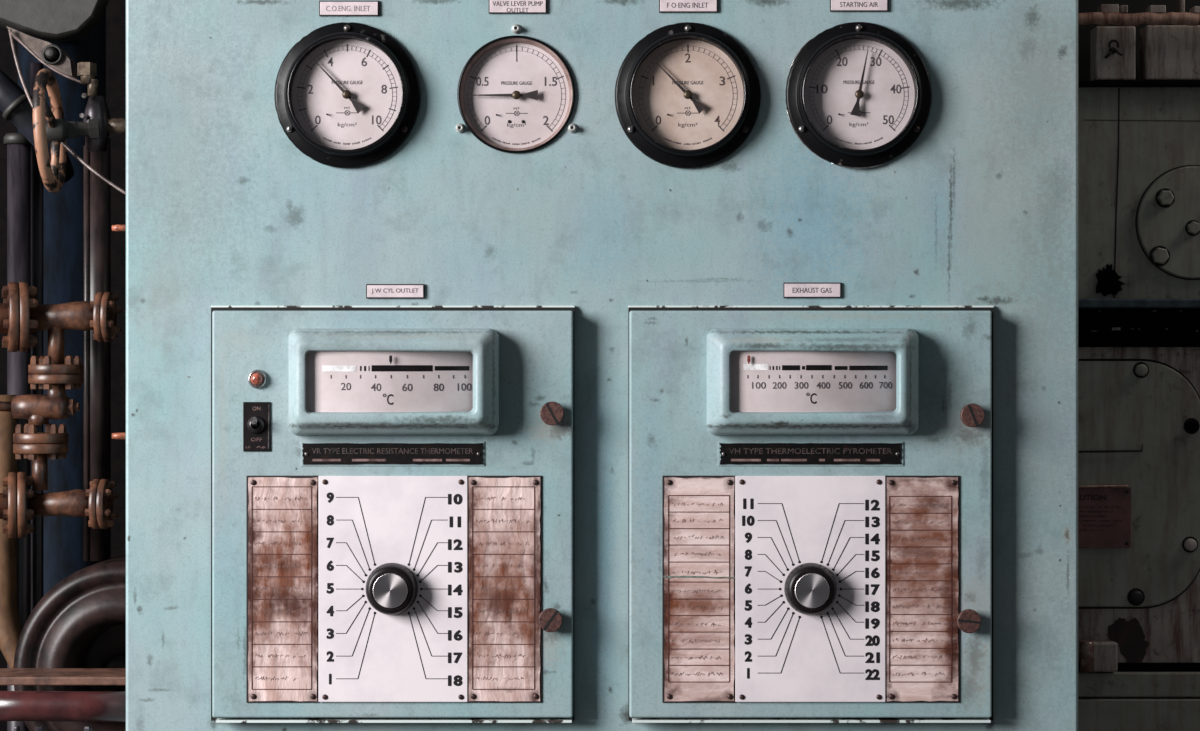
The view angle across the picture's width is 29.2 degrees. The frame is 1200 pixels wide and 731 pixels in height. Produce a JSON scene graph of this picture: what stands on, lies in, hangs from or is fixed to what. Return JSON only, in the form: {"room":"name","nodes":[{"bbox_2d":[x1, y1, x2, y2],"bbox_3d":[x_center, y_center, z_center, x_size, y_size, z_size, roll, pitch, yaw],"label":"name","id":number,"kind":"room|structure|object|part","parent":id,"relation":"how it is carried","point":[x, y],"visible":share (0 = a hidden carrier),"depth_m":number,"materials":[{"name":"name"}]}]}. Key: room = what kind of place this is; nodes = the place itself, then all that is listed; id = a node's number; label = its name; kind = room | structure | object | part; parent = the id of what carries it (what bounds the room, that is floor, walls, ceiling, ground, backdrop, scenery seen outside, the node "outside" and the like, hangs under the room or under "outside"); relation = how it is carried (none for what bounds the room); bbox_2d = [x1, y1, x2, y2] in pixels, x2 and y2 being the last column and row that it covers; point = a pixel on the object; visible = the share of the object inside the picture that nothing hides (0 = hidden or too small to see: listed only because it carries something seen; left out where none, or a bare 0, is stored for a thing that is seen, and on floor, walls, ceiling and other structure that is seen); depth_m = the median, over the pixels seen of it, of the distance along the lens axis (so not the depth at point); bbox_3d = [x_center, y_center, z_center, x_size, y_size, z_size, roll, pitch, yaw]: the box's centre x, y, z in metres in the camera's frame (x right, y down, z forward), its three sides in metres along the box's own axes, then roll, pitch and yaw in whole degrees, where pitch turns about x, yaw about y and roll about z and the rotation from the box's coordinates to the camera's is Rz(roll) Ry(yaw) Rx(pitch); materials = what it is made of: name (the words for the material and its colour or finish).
{"room":"ship engine room","nodes":[
{"label":"ship engine room","id":0,"kind":"room"},
{"bbox_3d":[0.000,1.350,1.350,6.000,0.100,5.100,0,0,0],"label":"floor","id":1,"kind":"structure","parent":0,"visible":0},
{"bbox_2d":[4,133,31,730],"bbox_3d":[-0.677,0.515,2.680,0.035,1.570,0.035,0,0,0],"label":"pipe","id":2,"kind":"object","parent":1,"relation":"on","point":[18,146],"visible":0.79,"depth_m":2.67,"materials":[{"name":"metal"}]},
{"bbox_2d":[0,395,21,667],"bbox_3d":[-0.670,0.234,2.650,0.076,0.400,0.035,0,0,0],"label":"pipe","id":3,"kind":"object","parent":2,"relation":"attached to","point":[10,626],"visible":0.49,"depth_m":2.64,"materials":[{"name":"metal"}]},
{"bbox_2d":[30,63,43,611],"bbox_3d":[-0.663,0.472,2.710,0.015,1.656,0.015,0,0,0],"label":"pipe","id":4,"kind":"object","parent":1,"relation":"on","point":[37,186],"visible":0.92,"depth_m":2.70,"materials":[{"name":"metal"}]},
{"bbox_2d":[18,9,105,594],"bbox_3d":[-0.667,0.250,2.850,0.122,2.100,0.123,0,0,0],"label":"column","id":5,"kind":"structure","parent":1,"relation":"on","point":[63,209],"depth_m":2.80,"materials":[{"name":"metal"}]},
{"bbox_2d":[0,0,107,78],"bbox_3d":[-0.675,-0.540,2.664,0.250,0.438,0.251,0,0,0],"label":"bracket","id":6,"kind":"object","parent":5,"relation":"attached to","point":[34,22],"depth_m":2.57,"materials":[{"name":"metal"}]},
{"bbox_2d":[0,69,73,182],"bbox_3d":[-0.668,-0.286,2.656,0.136,0.150,0.065,0,0,-33],"label":"pipe","id":7,"kind":"object","parent":6,"relation":"attached to","point":[15,106],"visible":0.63,"depth_m":2.63,"materials":[{"name":"black metal"}]},
{"bbox_2d":[8,29,80,82],"bbox_3d":[-0.609,-0.340,2.532,0.088,0.062,0.005,0,0,4],"label":"tube","id":8,"kind":"object","parent":6,"relation":"attached to","point":[9,30],"visible":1,"depth_m":2.53,"materials":[{"name":"grey metal"}]},
{"bbox_2d":[9,29,125,194],"bbox_3d":[-0.572,-0.272,2.512,0.177,0.200,0.015,0,0,18],"label":"tube","id":9,"kind":"object","parent":6,"relation":"attached to","point":[64,144],"visible":0.7,"depth_m":2.51,"materials":[{"name":"grey metal"}]},
{"bbox_2d":[32,62,125,192],"bbox_3d":[-0.560,-0.259,2.490,0.093,0.144,0.134,0,0,0],"label":"valve","id":10,"kind":"object","parent":6,"relation":"attached to","point":[96,126],"visible":0.96,"depth_m":2.50,"materials":[{"name":"metal"}]},
{"bbox_2d":[0,0,125,730],"bbox_3d":[-0.850,0.050,3.375,0.900,2.500,0.250,0,0,0],"label":"bulkhead","id":11,"kind":"object","parent":1,"relation":"on","point":[115,9],"depth_m":3.25,"materials":[{"name":"black metal"}]},
{"bbox_2d":[13,555,125,730],"bbox_3d":[-0.519,0.336,2.545,0.245,0.245,0.110,0,0,0],"label":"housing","id":12,"kind":"object","parent":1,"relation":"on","point":[80,622],"visible":0.39,"depth_m":2.50,"materials":[{"name":"black metal"}]},
{"bbox_2d":[0,282,121,537],"bbox_3d":[-0.605,0.048,2.500,0.161,0.278,0.078,0,0,0],"label":"flanged pipework","id":13,"kind":"object","parent":12,"relation":"attached to","point":[21,316],"visible":1,"depth_m":2.49,"materials":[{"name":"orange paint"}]},
{"bbox_2d":[84,138,110,560],"bbox_3d":[-0.568,-0.019,2.600,0.028,0.477,0.029,0,0,0],"label":"vertical pipe","id":14,"kind":"object","parent":12,"relation":"on","point":[97,193],"visible":0.62,"depth_m":2.59,"materials":[{"name":"metal"}]},
{"bbox_2d":[126,0,1077,730],"bbox_3d":[0.002,0.340,2.365,0.954,1.920,0.130,0,0,0],"label":"control panel","id":15,"kind":"object","parent":1,"relation":"on","point":[223,208],"visible":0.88,"depth_m":2.30,"materials":[{"name":"teal paint"}]},
{"bbox_2d":[0,691,125,730],"bbox_3d":[-0.565,0.382,2.350,0.177,0.098,0.031,0,0,0],"label":"pipe","id":16,"kind":"object","parent":15,"relation":"attached to","point":[65,706],"visible":0.88,"depth_m":2.34,"materials":[{"name":"red metal"}]},
{"bbox_2d":[0,668,125,684],"bbox_3d":[-0.572,0.330,2.435,0.191,0.009,0.070,0,0,0],"label":"ledge","id":17,"kind":"object","parent":15,"relation":"attached to","point":[8,676],"visible":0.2,"depth_m":2.40,"materials":[{"name":"brown wood"}]},
{"bbox_2d":[112,225,125,230],"bbox_3d":[-0.487,-0.141,2.350,0.022,0.007,0.007,0,0,0],"label":"bolt","id":18,"kind":"object","parent":15,"relation":"attached to","point":[114,227],"visible":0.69,"depth_m":2.35,"materials":[{"name":"orange metal"}]},
{"bbox_2d":[112,433,125,438],"bbox_3d":[-0.487,0.072,2.350,0.022,0.007,0.007,0,0,0],"label":"bolt","id":19,"kind":"object","parent":15,"relation":"attached to","point":[114,435],"visible":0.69,"depth_m":2.35,"materials":[{"name":"brown metal"}]},
{"bbox_2d":[274,22,420,168],"bbox_3d":[-0.252,-0.270,2.290,0.146,0.146,0.020,0,0,0],"label":"pressure gauge","id":20,"kind":"object","parent":15,"relation":"attached to","point":[356,105],"visible":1,"depth_m":2.29,"materials":[{"name":"black metal"}]},
{"bbox_2d":[319,1,378,15],"bbox_3d":[-0.251,-0.357,2.298,0.060,0.016,0.004,0,0,0],"label":"name plate","id":21,"kind":"object","parent":15,"relation":"attached to","point":[326,8],"visible":1,"depth_m":2.30,"materials":[{"name":"white plastic"}]},
{"bbox_2d":[211,306,574,722],"bbox_3d":[-0.207,0.147,2.272,0.363,0.414,0.057,0,0,0],"label":"door","id":22,"kind":"structure","parent":15,"relation":"attached to","point":[392,487],"depth_m":2.28,"materials":[{"name":"teal paint"}]},
{"bbox_2d":[243,402,270,450],"bbox_3d":[-0.340,0.061,2.269,0.027,0.049,0.017,0,0,0],"label":"toggle switch","id":23,"kind":"object","parent":22,"relation":"attached to","point":[256,415],"depth_m":2.28,"materials":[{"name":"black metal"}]},
{"bbox_2d":[248,370,266,387],"bbox_3d":[-0.339,0.013,2.275,0.019,0.019,0.005,0,0,0],"label":"lamp","id":24,"kind":"object","parent":22,"relation":"attached to","point":[256,378],"depth_m":2.27,"materials":[{"name":"red metal"}]},
{"bbox_3d":[-0.205,0.015,2.256,0.172,0.068,0.013,0,0,-6],"label":"scale plate","id":25,"kind":"part","parent":22,"relation":"part of","materials":[{"name":"white metal"}]},
{"bbox_3d":[-0.206,0.221,2.266,0.052,0.052,0.018,0,0,0],"label":"selector knob","id":26,"kind":"part","parent":22,"relation":"part of","materials":[{"name":"silver metal"}]},
{"bbox_3d":[-0.205,0.087,2.276,0.179,0.021,0.001,0,0,0],"label":"type plate","id":27,"kind":"part","parent":22,"relation":"part of","materials":[{"name":"black metal"}]},
{"bbox_3d":[-0.205,0.221,2.276,0.147,0.224,0.003,0,0,0],"label":"selector plate","id":28,"kind":"part","parent":22,"relation":"part of","materials":[{"name":"white metal"}]},
{"bbox_2d":[366,284,424,298],"bbox_3d":[-0.205,-0.074,2.298,0.058,0.014,0.004,0,0,0],"label":"name plate","id":29,"kind":"object","parent":15,"relation":"attached to","point":[373,291],"visible":1,"depth_m":2.30,"materials":[{"name":"grey plastic"}]},
{"bbox_2d":[455,24,576,152],"bbox_3d":[-0.084,-0.277,2.301,0.122,0.129,0.017,0,0,0],"label":"pressure gauge","id":30,"kind":"object","parent":15,"relation":"attached to","point":[514,93],"visible":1,"depth_m":2.31,"materials":[{"name":"white metal"}]},
{"bbox_2d":[489,0,546,13],"bbox_3d":[-0.082,-0.360,2.298,0.058,0.018,0.004,0,0,0],"label":"name plate","id":31,"kind":"object","parent":15,"relation":"attached to","point":[495,6],"visible":1,"depth_m":2.30,"materials":[{"name":"grey plastic"}]},
{"bbox_2d":[615,22,760,168],"bbox_3d":[0.088,-0.270,2.290,0.146,0.146,0.020,0,0,0],"label":"pressure gauge","id":32,"kind":"object","parent":15,"relation":"attached to","point":[683,107],"visible":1,"depth_m":2.29,"materials":[{"name":"black metal"}]},
{"bbox_2d":[659,0,717,12],"bbox_3d":[0.088,-0.361,2.298,0.059,0.018,0.004,0,0,0],"label":"name plate","id":33,"kind":"object","parent":15,"relation":"attached to","point":[665,6],"visible":1,"depth_m":2.30,"materials":[{"name":"grey plastic"}]},
{"bbox_2d":[628,306,993,722],"bbox_3d":[0.211,0.147,2.272,0.365,0.414,0.057,0,0,0],"label":"door","id":34,"kind":"structure","parent":15,"relation":"attached to","point":[810,488],"depth_m":2.28,"materials":[{"name":"teal paint"}]},
{"bbox_3d":[0.208,0.221,2.276,0.148,0.224,0.003,0,0,0],"label":"selector plate","id":35,"kind":"part","parent":34,"relation":"part of","materials":[{"name":"white metal"}]},
{"bbox_3d":[0.208,0.087,2.276,0.181,0.021,0.001,0,0,0],"label":"type plate","id":36,"kind":"part","parent":34,"relation":"part of","materials":[{"name":"black metal"}]},
{"bbox_3d":[0.208,0.221,2.266,0.052,0.052,0.018,0,0,0],"label":"selector knob","id":37,"kind":"part","parent":34,"relation":"part of","materials":[{"name":"silver metal"}]},
{"bbox_3d":[0.209,0.015,2.256,0.171,0.068,0.012,0,0,-6],"label":"scale plate","id":38,"kind":"part","parent":34,"relation":"part of","materials":[{"name":"white metal"}]},
{"bbox_2d":[783,283,840,297],"bbox_3d":[0.212,-0.075,2.298,0.058,0.016,0.004,0,0,0],"label":"name plate","id":39,"kind":"object","parent":15,"relation":"attached to","point":[790,290],"visible":1,"depth_m":2.30,"materials":[{"name":"grey plastic"}]},
{"bbox_2d":[785,22,931,168],"bbox_3d":[0.258,-0.270,2.290,0.146,0.147,0.020,0,0,0],"label":"pressure gauge","id":40,"kind":"object","parent":15,"relation":"attached to","point":[849,106],"visible":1,"depth_m":2.29,"materials":[{"name":"black metal"}]},
{"bbox_2d":[830,0,887,11],"bbox_3d":[0.259,-0.362,2.298,0.058,0.016,0.004,0,0,0],"label":"name plate","id":41,"kind":"object","parent":15,"relation":"attached to","point":[835,5],"visible":1,"depth_m":2.30,"materials":[{"name":"grey plastic"}]},
{"bbox_2d":[1078,0,1199,730],"bbox_3d":[0.610,0.356,2.696,0.578,1.995,0.527,0,0,0],"label":"engine","id":42,"kind":"object","parent":1,"relation":"on","point":[1139,60],"visible":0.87,"depth_m":2.46,"materials":[{"name":"black metal"}]},
{"bbox_3d":[0.526,0.129,2.451,0.072,0.003,0.002,0,0,0],"label":"lever rod","id":43,"kind":"part","parent":42,"relation":"part of","materials":[{"name":"grey metal"}]},
{"bbox_2d":[1078,487,1130,547],"bbox_3d":[0.523,0.162,2.452,0.086,0.064,0.003,0,0,0],"label":"plate","id":44,"kind":"object","parent":42,"relation":"attached to","point":[1104,513],"visible":0.77,"depth_m":2.45,"materials":[{"name":"red metal"}]},
{"bbox_3d":[0.535,0.089,2.451,0.089,0.009,0.002,0,0,0],"label":"lever rod","id":45,"kind":"part","parent":42,"relation":"part of","materials":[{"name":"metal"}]},
{"bbox_3d":[0.553,-0.335,2.480,0.043,0.058,0.030,0,0,0],"label":"frame plate","id":46,"kind":"part","parent":42,"relation":"part of","materials":[{"name":"grey metal"}]},
{"bbox_3d":[0.572,0.247,2.453,0.019,0.019,0.001,0,0,0],"label":"bolt seat","id":47,"kind":"part","parent":42,"relation":"part of","materials":[{"name":"black metal"}]},
{"bbox_3d":[0.686,-0.184,2.710,0.383,0.229,0.500,0,0,0],"label":"frame","id":48,"kind":"part","parent":42,"relation":"part of","materials":[{"name":"grey metal"}]},
{"bbox_3d":[0.682,0.340,2.478,0.381,0.026,0.060,0,0,0],"label":"sill","id":49,"kind":"part","parent":42,"relation":"part of","materials":[{"name":"grey metal"}]},
{"bbox_3d":[0.683,-0.369,2.450,0.382,0.015,0.014,0,0,0],"label":"rusty rail","id":50,"kind":"part","parent":42,"relation":"part of","materials":[{"name":"brown metal"}]},
{"bbox_3d":[0.686,0.666,2.710,0.383,1.376,0.500,0,0,0],"label":"frame","id":51,"kind":"part","parent":42,"relation":"part of","materials":[{"name":"grey metal"}]},
{"bbox_3d":[0.680,-0.066,2.465,0.380,0.010,0.050,0,0,0],"label":"blue rail","id":52,"kind":"part","parent":42,"relation":"part of","materials":[{"name":"metal"}]},
{"bbox_3d":[0.682,0.691,2.476,0.381,0.672,0.060,0,0,0],"label":"plate","id":53,"kind":"part","parent":42,"relation":"part of","materials":[{"name":"grey metal"}]},
{"bbox_3d":[0.577,0.005,2.453,0.017,0.017,0.001,0,0,0],"label":"bolt seat","id":54,"kind":"part","parent":42,"relation":"part of","materials":[{"name":"grey metal"}]},
{"bbox_3d":[0.597,-0.117,2.455,0.022,0.022,0.001,0,0,0],"label":"bolt seat","id":55,"kind":"part","parent":42,"relation":"part of","materials":[{"name":"grey metal"}]},
{"bbox_3d":[0.603,-0.179,2.455,0.021,0.021,0.001,0,0,0],"label":"bolt seat","id":56,"kind":"part","parent":42,"relation":"part of","materials":[{"name":"grey metal"}]},
{"bbox_3d":[0.732,-0.336,2.480,0.294,0.059,0.030,0,0,0],"label":"frame plate","id":57,"kind":"part","parent":42,"relation":"part of","materials":[{"name":"grey metal"}]},
{"bbox_3d":[0.629,0.191,2.453,0.017,0.017,0.001,0,0,0],"label":"bolt seat","id":58,"kind":"part","parent":42,"relation":"part of","materials":[{"name":"grey metal"}]},
{"bbox_3d":[0.631,0.065,2.453,0.017,0.017,0.001,0,0,0],"label":"bolt seat","id":59,"kind":"part","parent":42,"relation":"part of","materials":[{"name":"black metal"}]},
{"bbox_3d":[0.633,-0.147,2.455,0.017,0.017,0.001,0,0,0],"label":"bolt seat","id":60,"kind":"part","parent":42,"relation":"part of","materials":[{"name":"grey metal"}]}
]}

